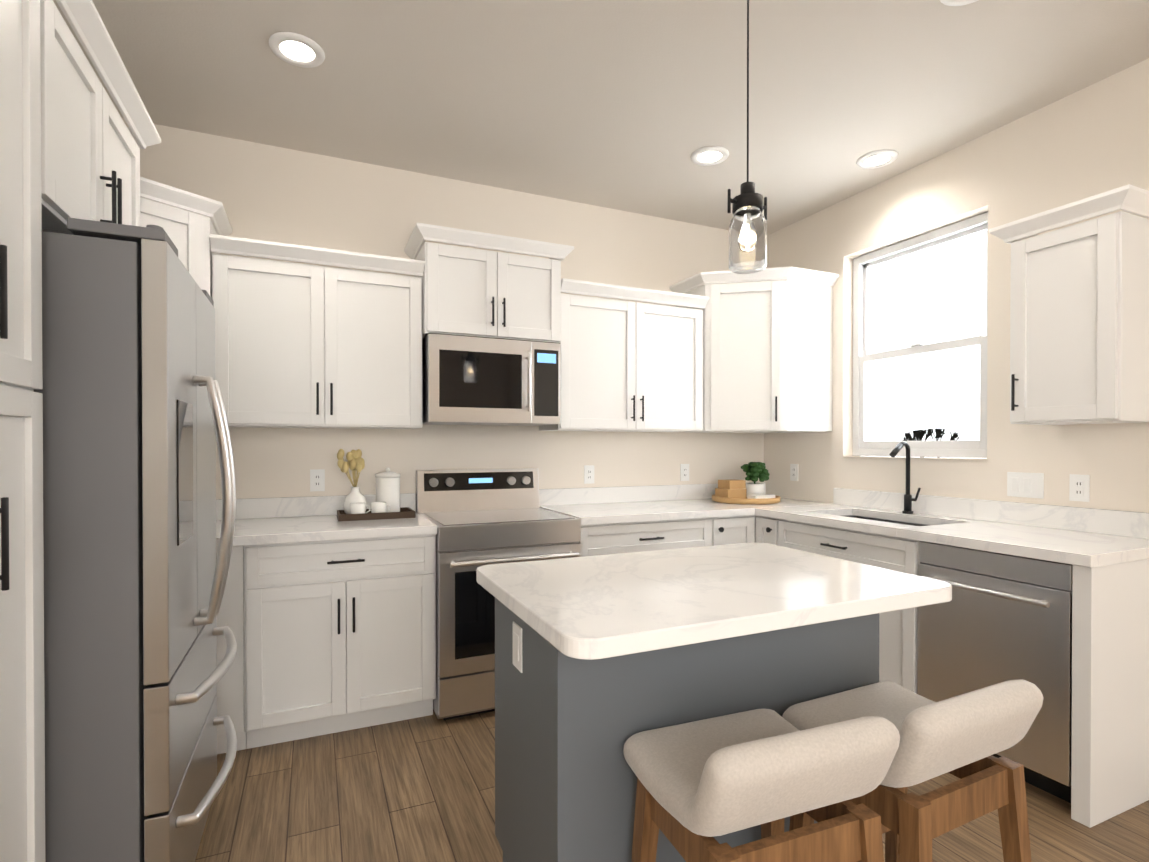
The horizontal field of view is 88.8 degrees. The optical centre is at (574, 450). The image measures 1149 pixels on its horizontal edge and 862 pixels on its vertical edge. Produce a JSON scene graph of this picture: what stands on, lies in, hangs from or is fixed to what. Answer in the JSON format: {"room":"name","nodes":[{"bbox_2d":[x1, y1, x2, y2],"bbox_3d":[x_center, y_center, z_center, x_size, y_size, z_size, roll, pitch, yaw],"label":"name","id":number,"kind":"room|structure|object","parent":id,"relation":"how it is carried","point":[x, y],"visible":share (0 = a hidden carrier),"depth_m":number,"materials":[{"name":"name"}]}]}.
{"room":"kitchen","nodes":[
{"label":"kitchen","id":0,"kind":"room"},
{"bbox_2d":[122,118,763,511],"bbox_3d":[-0.570,-0.145,3.489,4.500,2.800,0.150,0,0,-24],"label":"wall","id":1,"kind":"structure","parent":0,"point":[264,192],"depth_m":3.28,"materials":[{"name":"beige paint"}]},
{"bbox_2d":[140,177,231,297],"bbox_3d":[-1.941,-0.598,2.437,0.834,0.977,0.646,0,0,-24],"label":"upper cabinet","id":2,"kind":"object","parent":1,"relation":"attached to","point":[187,232],"visible":0.15,"depth_m":2.50,"materials":[{"name":"white paint"}]},
{"bbox_2d":[209,234,424,428],"bbox_3d":[-1.238,-0.526,2.896,0.916,0.826,0.374,0,0,-24],"label":"upper cabinet","id":3,"kind":"object","parent":1,"relation":"attached to","point":[298,345],"visible":0.96,"depth_m":2.75,"materials":[{"name":"white paint"}]},
{"bbox_2d":[310,469,324,491],"bbox_3d":[-1.341,0.158,3.060,0.070,0.114,0.008,0,0,-24],"label":"electrical outlet","id":4,"kind":"object","parent":1,"relation":"attached to","point":[317,479],"visible":1,"depth_m":3.06,"materials":[{"name":"white plastic"}]},
{"bbox_2d":[404,223,573,342],"bbox_3d":[-0.469,-0.848,3.209,0.836,0.519,0.424,0,0,-24],"label":"upper cabinet","id":5,"kind":"object","parent":1,"relation":"attached to","point":[466,291],"visible":0.98,"depth_m":3.04,"materials":[{"name":"white paint"}]},
{"bbox_2d":[422,333,559,425],"bbox_3d":[-0.469,-0.363,3.199,0.702,0.439,0.449,0,0,-24],"label":"over-the-range microwave","id":6,"kind":"object","parent":5,"relation":"attached to","point":[471,380],"visible":0.98,"depth_m":3.03,"materials":[{"name":"silver metal"}]},
{"bbox_2d":[584,465,593,483],"bbox_3d":[0.094,0.153,3.698,0.070,0.114,0.008,0,0,-24],"label":"electrical outlet","id":7,"kind":"object","parent":1,"relation":"attached to","point":[588,474],"visible":1,"depth_m":3.69,"materials":[{"name":"white plastic"}]},
{"bbox_2d":[539,278,708,431],"bbox_3d":[0.307,-0.531,3.582,0.976,0.826,0.374,0,0,-24],"label":"upper cabinet","id":8,"kind":"object","parent":1,"relation":"attached to","point":[628,366],"visible":0.92,"depth_m":3.44,"materials":[{"name":"white paint"}]},
{"bbox_2d":[680,464,688,480],"bbox_3d":[0.752,0.151,3.990,0.070,0.114,0.008,0,0,-24],"label":"electrical outlet","id":9,"kind":"object","parent":1,"relation":"attached to","point":[684,472],"visible":1,"depth_m":3.98,"materials":[{"name":"white plastic"}]},
{"bbox_2d":[669,267,838,432],"bbox_3d":[1.142,-0.608,3.795,0.812,0.977,0.666,0,0,-24],"label":"upper cabinet","id":10,"kind":"object","parent":1,"relation":"attached to","point":[767,353],"visible":0.96,"depth_m":3.60,"materials":[{"name":"white paint"}]},
{"bbox_2d":[53,0,1148,234],"bbox_3d":[0.882,-1.573,0.212,4.500,0.100,7.300,0,0,-24],"label":"ceiling","id":11,"kind":"structure","parent":0,"point":[625,104],"depth_m":2.45,"materials":[{"name":"beige paint"}]},
{"bbox_2d":[269,32,324,67],"bbox_3d":[-1.062,-1.531,2.248,0.196,0.009,0.196,0,0,-24],"label":"recessed light","id":12,"kind":"object","parent":11,"relation":"in","point":[297,49],"visible":1,"depth_m":2.24,"materials":[{"name":"white"}]},
{"bbox_2d":[691,146,728,165],"bbox_3d":[0.708,-1.536,3.067,0.196,0.009,0.196,0,0,-24],"label":"recessed light","id":13,"kind":"object","parent":11,"relation":"in","point":[708,155],"visible":1,"depth_m":3.06,"materials":[{"name":"white"}]},
{"bbox_2d":[727,0,766,273],"bbox_3d":[0.491,-1.022,1.661,0.139,1.019,0.120,0,0,-24],"label":"pendant light","id":14,"kind":"object","parent":11,"relation":"hanging from","point":[748,239],"visible":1,"depth_m":1.63,"materials":[{"name":"clear glass"}]},
{"bbox_2d":[857,150,897,168],"bbox_3d":[1.600,-1.536,3.103,0.196,0.009,0.196,0,0,-24],"label":"recessed light","id":15,"kind":"object","parent":11,"relation":"in","point":[876,159],"visible":1,"depth_m":3.09,"materials":[{"name":"white"}]},
{"bbox_2d":[940,0,977,5],"bbox_3d":[1.304,-1.528,1.921,0.196,0.009,0.196,0,0,-24],"label":"recessed light","id":16,"kind":"object","parent":11,"relation":"in","point":[955,2],"visible":1,"depth_m":2.00,"materials":[{"name":"white"}]},
{"bbox_2d":[195,709,1148,861],"bbox_3d":[0.882,1.327,0.232,4.500,0.100,7.300,0,0,-24],"label":"floor","id":17,"kind":"structure","parent":0,"point":[420,789],"depth_m":2.06,"materials":[{"name":"brown wood"}]},
{"bbox_2d":[0,0,45,861],"bbox_3d":[-1.324,0.081,0.891,0.699,2.384,0.652,0,0,-24],"label":"pantry cabinet","id":18,"kind":"object","parent":17,"relation":"on","point":[22,768],"visible":0.98,"depth_m":1.23,"materials":[{"name":"white paint"}]},
{"bbox_2d":[34,218,236,861],"bbox_3d":[-1.470,0.360,1.627,0.919,1.815,0.762,0,0,-24],"label":"refrigerator","id":19,"kind":"object","parent":17,"relation":"on","point":[135,425],"visible":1,"depth_m":1.39,"materials":[{"name":"grey metal"}]},
{"bbox_2d":[216,546,245,753],"bbox_3d":[-1.892,0.824,2.492,0.908,0.875,0.600,0,0,-24],"label":"cabinet filler","id":20,"kind":"object","parent":17,"relation":"on","point":[230,690],"visible":0.15,"depth_m":2.39,"materials":[{"name":"white paint"}]},
{"bbox_2d":[244,534,435,748],"bbox_3d":[-1.108,0.822,2.809,0.778,0.875,0.656,0,0,-24],"label":"base cabinet","id":21,"kind":"object","parent":17,"relation":"on","point":[339,635],"visible":0.98,"depth_m":2.54,"materials":[{"name":"white paint"}]},
{"bbox_2d":[216,493,436,546],"bbox_3d":[-1.527,0.314,2.628,1.688,0.140,0.644,0,0,-24],"label":"countertop","id":22,"kind":"structure","parent":21,"relation":"on","point":[261,521],"depth_m":2.74,"materials":[{"name":"white stone"}]},
{"bbox_2d":[337,449,414,520],"bbox_3d":[-1.012,0.167,2.982,0.362,0.348,0.220,0,0,-24],"label":"decorative tray","id":23,"kind":"object","parent":22,"relation":"on","point":[386,505],"visible":1,"depth_m":2.96,"materials":[{"name":"white ceramic"}]},
{"bbox_2d":[416,468,581,719],"bbox_3d":[-0.411,0.685,3.079,0.712,1.145,0.727,0,0,-24],"label":"range","id":24,"kind":"object","parent":17,"relation":"on","point":[480,517],"visible":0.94,"depth_m":2.76,"materials":[{"name":"silver metal"}]},
{"bbox_2d":[578,518,710,556],"bbox_3d":[0.282,0.818,3.427,0.834,0.875,0.656,0,0,-24],"label":"base cabinet","id":25,"kind":"object","parent":17,"relation":"on","point":[607,539],"visible":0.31,"depth_m":3.15,"materials":[{"name":"white paint"}]},
{"bbox_2d":[495,598,878,861],"bbox_3d":[0.310,0.829,1.761,1.013,0.875,0.566,0,0,-24],"label":"kitchen island","id":26,"kind":"object","parent":17,"relation":"on","point":[566,727],"visible":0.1,"depth_m":1.44,"materials":[{"name":"grey paint"}]},
{"bbox_2d":[476,543,951,659],"bbox_3d":[0.351,0.370,1.653,1.110,0.040,0.760,0,0,-24],"label":"island countertop","id":27,"kind":"structure","parent":26,"relation":"on","point":[599,607],"depth_m":1.45,"materials":[{"name":"white stone"}]},
{"bbox_2d":[710,515,779,545],"bbox_3d":[1.116,0.816,3.722,0.925,0.875,0.795,0,0,-24],"label":"base cabinet","id":28,"kind":"object","parent":17,"relation":"on","point":[743,529],"visible":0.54,"depth_m":3.39,"materials":[{"name":"white paint"}]},
{"bbox_2d":[539,484,754,524],"bbox_3d":[0.406,0.308,3.485,1.110,0.140,0.645,0,0,-24],"label":"countertop","id":29,"kind":"structure","parent":28,"relation":"on","point":[596,505],"depth_m":3.57,"materials":[{"name":"white stone"}]},
{"bbox_2d":[711,482,1148,566],"bbox_3d":[1.540,0.399,3.104,0.652,0.317,2.264,0,0,-24],"label":"countertop","id":30,"kind":"structure","parent":28,"relation":"on","point":[1086,537],"depth_m":2.58,"materials":[{"name":"white stone"}]},
{"bbox_2d":[712,462,779,503],"bbox_3d":[1.118,0.206,3.830,0.430,0.257,0.430,0,0,-24],"label":"tray","id":31,"kind":"object","parent":30,"relation":"on","point":[732,491],"visible":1,"depth_m":3.81,"materials":[{"name":"brown wood"}]},
{"bbox_2d":[889,442,920,513],"bbox_3d":[1.754,0.147,3.118,0.159,0.385,0.093,0,0,-24],"label":"faucet","id":32,"kind":"object","parent":30,"relation":"on","point":[908,499],"visible":1,"depth_m":3.14,"materials":[{"name":"black metal"}]},
{"bbox_2d":[623,709,899,861],"bbox_3d":[0.375,0.898,1.246,0.433,0.745,0.400,0,0,-21],"label":"bar stool","id":33,"kind":"object","parent":17,"relation":"on","point":[701,783],"visible":1,"depth_m":1.12,"materials":[{"name":"beige fabric"}]},
{"bbox_2d":[778,519,922,693],"bbox_3d":[1.571,0.821,3.029,0.656,0.875,0.836,0,0,-24],"label":"base cabinet","id":34,"kind":"object","parent":17,"relation":"on","point":[899,647],"visible":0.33,"depth_m":2.67,"materials":[{"name":"white paint"}]},
{"bbox_2d":[782,680,1042,861],"bbox_3d":[0.794,0.896,1.410,0.446,0.745,0.411,0,0,-24],"label":"bar stool","id":35,"kind":"object","parent":17,"relation":"on","point":[964,738],"visible":0.73,"depth_m":1.27,"materials":[{"name":"beige fabric"}]},
{"bbox_2d":[918,541,1072,802],"bbox_3d":[1.847,0.829,2.384,0.656,0.868,0.552,0,0,-24],"label":"dishwasher","id":36,"kind":"object","parent":17,"relation":"on","point":[998,618],"visible":0.5,"depth_m":2.19,"materials":[{"name":"silver metal"}]},
{"bbox_2d":[1071,559,1148,827],"bbox_3d":[1.998,0.827,2.111,0.620,0.875,0.055,0,0,-24],"label":"cabinet end panel","id":37,"kind":"object","parent":17,"relation":"on","point":[1110,702],"visible":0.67,"depth_m":2.01,"materials":[{"name":"white paint"}]},
{"bbox_2d":[764,58,1148,512],"bbox_3d":[2.869,-0.129,1.105,0.150,2.800,7.000,0,0,-24],"label":"wall","id":38,"kind":"structure","parent":0,"point":[1089,141],"depth_m":2.82,"materials":[{"name":"beige paint"}]},
{"bbox_2d":[790,464,797,480],"bbox_3d":[1.497,0.151,3.998,0.008,0.114,0.070,0,0,-24],"label":"electrical outlet","id":39,"kind":"object","parent":38,"relation":"attached to","point":[793,472],"visible":1,"depth_m":3.99,"materials":[{"name":"white plastic"}]},
{"bbox_2d":[844,212,987,458],"bbox_3d":[1.898,-0.574,3.268,0.157,1.231,0.850,0,0,-24],"label":"window","id":40,"kind":"structure","parent":38,"relation":"in","point":[863,357],"depth_m":3.35,"materials":[{"name":"white plastic"}]},
{"bbox_2d":[1007,472,1043,498],"bbox_3d":[2.072,0.160,2.700,0.011,0.114,0.150,0,0,-24],"label":"light switch","id":41,"kind":"object","parent":38,"relation":"attached to","point":[1027,485],"visible":1,"depth_m":2.69,"materials":[{"name":"white plastic"}]},
{"bbox_2d":[989,184,1148,424],"bbox_3d":[2.022,-0.522,2.350,0.374,0.826,0.470,0,0,-24],"label":"upper cabinet","id":42,"kind":"object","parent":38,"relation":"attached to","point":[1079,323],"visible":1,"depth_m":2.23,"materials":[{"name":"white paint"}]},
{"bbox_2d":[1069,474,1089,501],"bbox_3d":[2.159,0.162,2.509,0.008,0.114,0.070,0,0,-24],"label":"electrical outlet","id":43,"kind":"object","parent":38,"relation":"attached to","point":[1079,487],"visible":1,"depth_m":2.50,"materials":[{"name":"white plastic"}]},
{"label":"outside","id":44,"kind":"structure","parent":0,"visible":0},
{"bbox_2d":[867,231,986,458],"bbox_3d":[18.464,-9.858,20.002,0.050,38.000,65.000,0,0,-24],"label":"sky","id":45,"kind":"structure","parent":44,"point":[933,295],"depth_m":26.08,"materials":[{"name":"white"}]},
{"bbox_3d":[-1.106,-0.117,-0.661,0.150,2.800,7.000,0,0,-24],"label":"wall","id":46,"kind":"structure","parent":0,"visible":0},
{"bbox_2d":[40,0,160,234],"bbox_3d":[-1.632,-0.842,1.578,0.699,0.549,0.860,0,0,-24],"label":"upper cabinet","id":47,"kind":"object","parent":46,"relation":"attached to","point":[92,144],"visible":0.69,"depth_m":1.55,"materials":[{"name":"white paint"}]},
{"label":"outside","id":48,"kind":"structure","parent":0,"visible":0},
{"bbox_3d":[8.525,1.722,15.666,21.700,0.100,65.000,0,0,-24],"label":"lawn","id":49,"kind":"structure","parent":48,"visible":0},
{"bbox_2d":[902,428,959,457],"bbox_3d":[10.631,0.500,17.632,0.636,2.317,1.907,0,0,-13],"label":"tree","id":50,"kind":"object","parent":49,"relation":"on","point":[918,435],"visible":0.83,"depth_m":17.69,"materials":[{"name":"grey plant"}]}
]}

